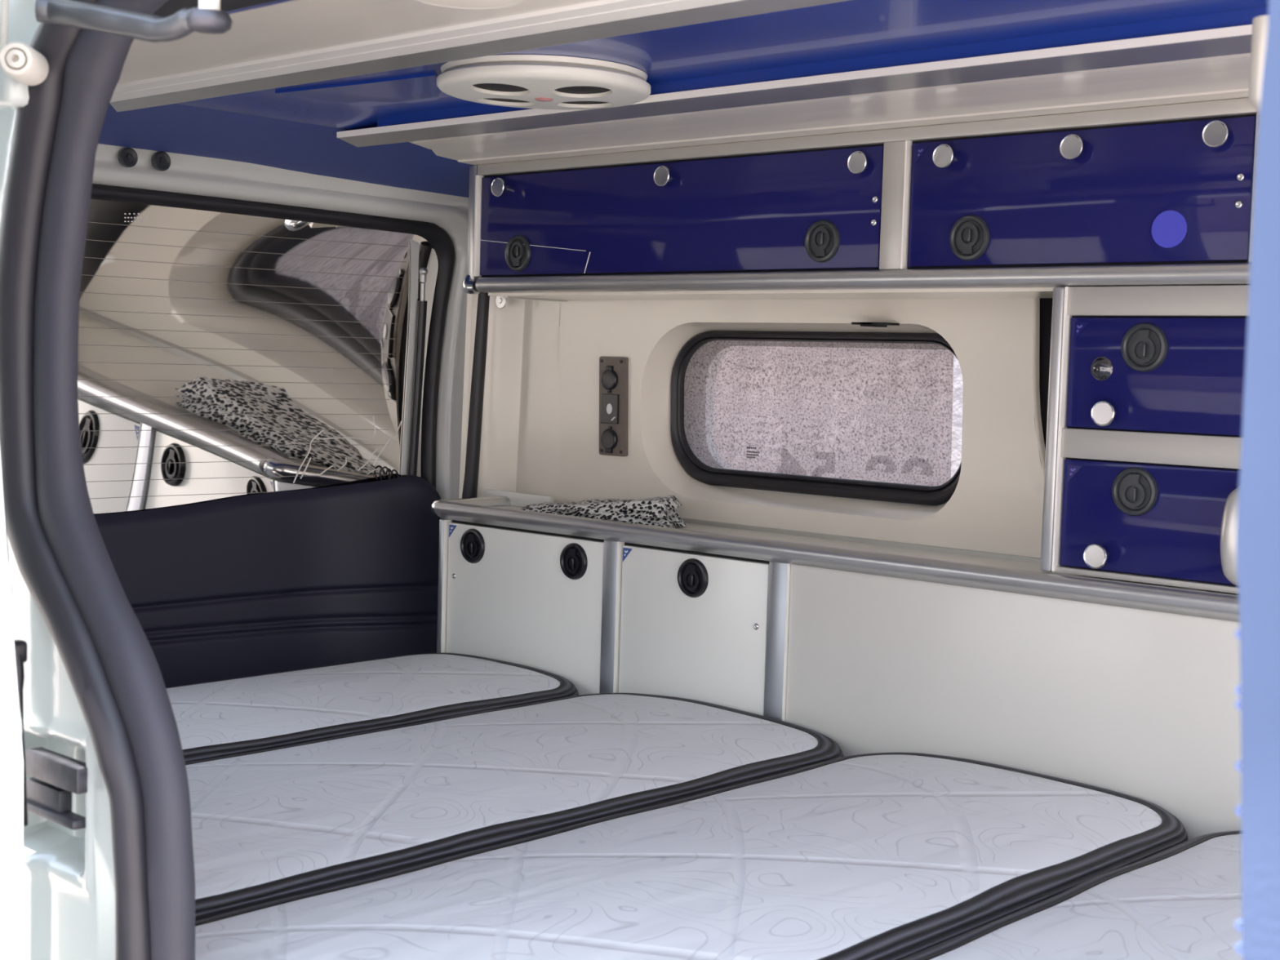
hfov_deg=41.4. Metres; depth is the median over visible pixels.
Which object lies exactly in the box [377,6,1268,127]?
trim
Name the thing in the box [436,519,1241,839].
base cabinet
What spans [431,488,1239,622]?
countertop
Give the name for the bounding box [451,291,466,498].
trim
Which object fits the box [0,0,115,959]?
door frame
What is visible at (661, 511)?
folded cloth
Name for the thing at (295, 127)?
ceiling
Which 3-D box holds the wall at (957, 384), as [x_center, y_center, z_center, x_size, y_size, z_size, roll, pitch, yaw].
[1.088,-0.027,3.367,15.000,2.150,0.200,5,5,43]
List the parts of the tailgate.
glass, panel, frame, strut rod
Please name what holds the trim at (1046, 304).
attached to the wall at (540, 435)
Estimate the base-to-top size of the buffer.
0.085 m
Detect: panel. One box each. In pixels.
[117,0,598,84]
[599,356,628,456]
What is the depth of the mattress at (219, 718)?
2.28 m
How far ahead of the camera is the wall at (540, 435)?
2.57 m
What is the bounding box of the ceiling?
[97,0,1268,197]
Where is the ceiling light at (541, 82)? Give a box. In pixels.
[436,54,650,109]
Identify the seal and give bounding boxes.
[0,0,195,959]
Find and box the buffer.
[0,0,48,109]
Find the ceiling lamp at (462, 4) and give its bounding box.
[416,0,525,8]
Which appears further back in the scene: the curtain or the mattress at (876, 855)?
the mattress at (876, 855)
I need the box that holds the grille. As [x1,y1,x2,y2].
[471,83,610,104]
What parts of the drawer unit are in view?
corner post, knob, knob, cross rail, door, cross rail, door, cross rail, pull handle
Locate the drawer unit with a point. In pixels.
(1146, 388)
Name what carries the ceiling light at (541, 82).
in the ceiling
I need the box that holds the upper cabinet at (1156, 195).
[462,97,1259,302]
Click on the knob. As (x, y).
(212, 21)
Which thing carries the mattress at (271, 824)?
on the trim
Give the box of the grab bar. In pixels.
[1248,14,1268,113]
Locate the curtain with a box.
[1235,0,1279,959]
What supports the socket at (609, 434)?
attached to the panel at (613, 371)
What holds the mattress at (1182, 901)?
on the trim
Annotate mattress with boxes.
[165,653,578,762]
[185,693,843,920]
[195,752,1188,959]
[901,830,1242,959]
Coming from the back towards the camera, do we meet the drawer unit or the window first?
the window
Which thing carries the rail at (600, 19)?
attached to the ceiling
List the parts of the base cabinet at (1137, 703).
post, door, post, door, post, fixed panel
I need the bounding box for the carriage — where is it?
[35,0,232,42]
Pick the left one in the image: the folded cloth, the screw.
the screw
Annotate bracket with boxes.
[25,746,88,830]
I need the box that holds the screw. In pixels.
[495,296,506,308]
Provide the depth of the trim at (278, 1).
1.48 m
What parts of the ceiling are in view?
roof panel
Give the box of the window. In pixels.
[670,322,961,505]
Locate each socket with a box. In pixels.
[600,426,617,453]
[601,365,617,392]
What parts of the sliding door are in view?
latch lever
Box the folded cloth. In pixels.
[520,494,686,528]
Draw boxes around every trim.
[152,0,278,17]
[225,0,292,13]
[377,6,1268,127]
[409,53,1250,164]
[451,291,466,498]
[1034,297,1053,477]
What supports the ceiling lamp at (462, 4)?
attached to the ceiling panel at (294, 26)
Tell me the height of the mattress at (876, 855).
0.119 m
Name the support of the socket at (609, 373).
attached to the panel at (613, 371)
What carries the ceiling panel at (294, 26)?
attached to the ceiling
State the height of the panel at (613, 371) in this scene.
0.157 m
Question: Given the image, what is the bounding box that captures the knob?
[186,8,232,34]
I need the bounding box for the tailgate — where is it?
[77,143,468,687]
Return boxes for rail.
[109,0,850,111]
[336,24,1252,146]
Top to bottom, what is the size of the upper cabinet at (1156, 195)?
0.202 m
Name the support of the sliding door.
in the door frame
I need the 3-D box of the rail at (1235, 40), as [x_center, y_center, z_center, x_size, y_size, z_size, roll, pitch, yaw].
[0.621,-0.386,1.441,2.909,0.008,0.086,5,5,43]
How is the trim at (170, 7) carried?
attached to the door frame
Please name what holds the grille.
attached to the ceiling light at (541, 82)
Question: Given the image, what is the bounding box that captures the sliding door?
[0,435,27,959]
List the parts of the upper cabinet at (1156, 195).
post, knob, knob, door, underside panel, knob, rail, rail, knob, knob, door, knob, post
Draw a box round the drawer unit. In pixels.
[1040,284,1248,594]
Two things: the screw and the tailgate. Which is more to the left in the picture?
the tailgate
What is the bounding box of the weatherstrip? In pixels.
[462,292,489,497]
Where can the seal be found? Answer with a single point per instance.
(62, 557)
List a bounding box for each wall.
[458,293,1045,558]
[938,355,963,485]

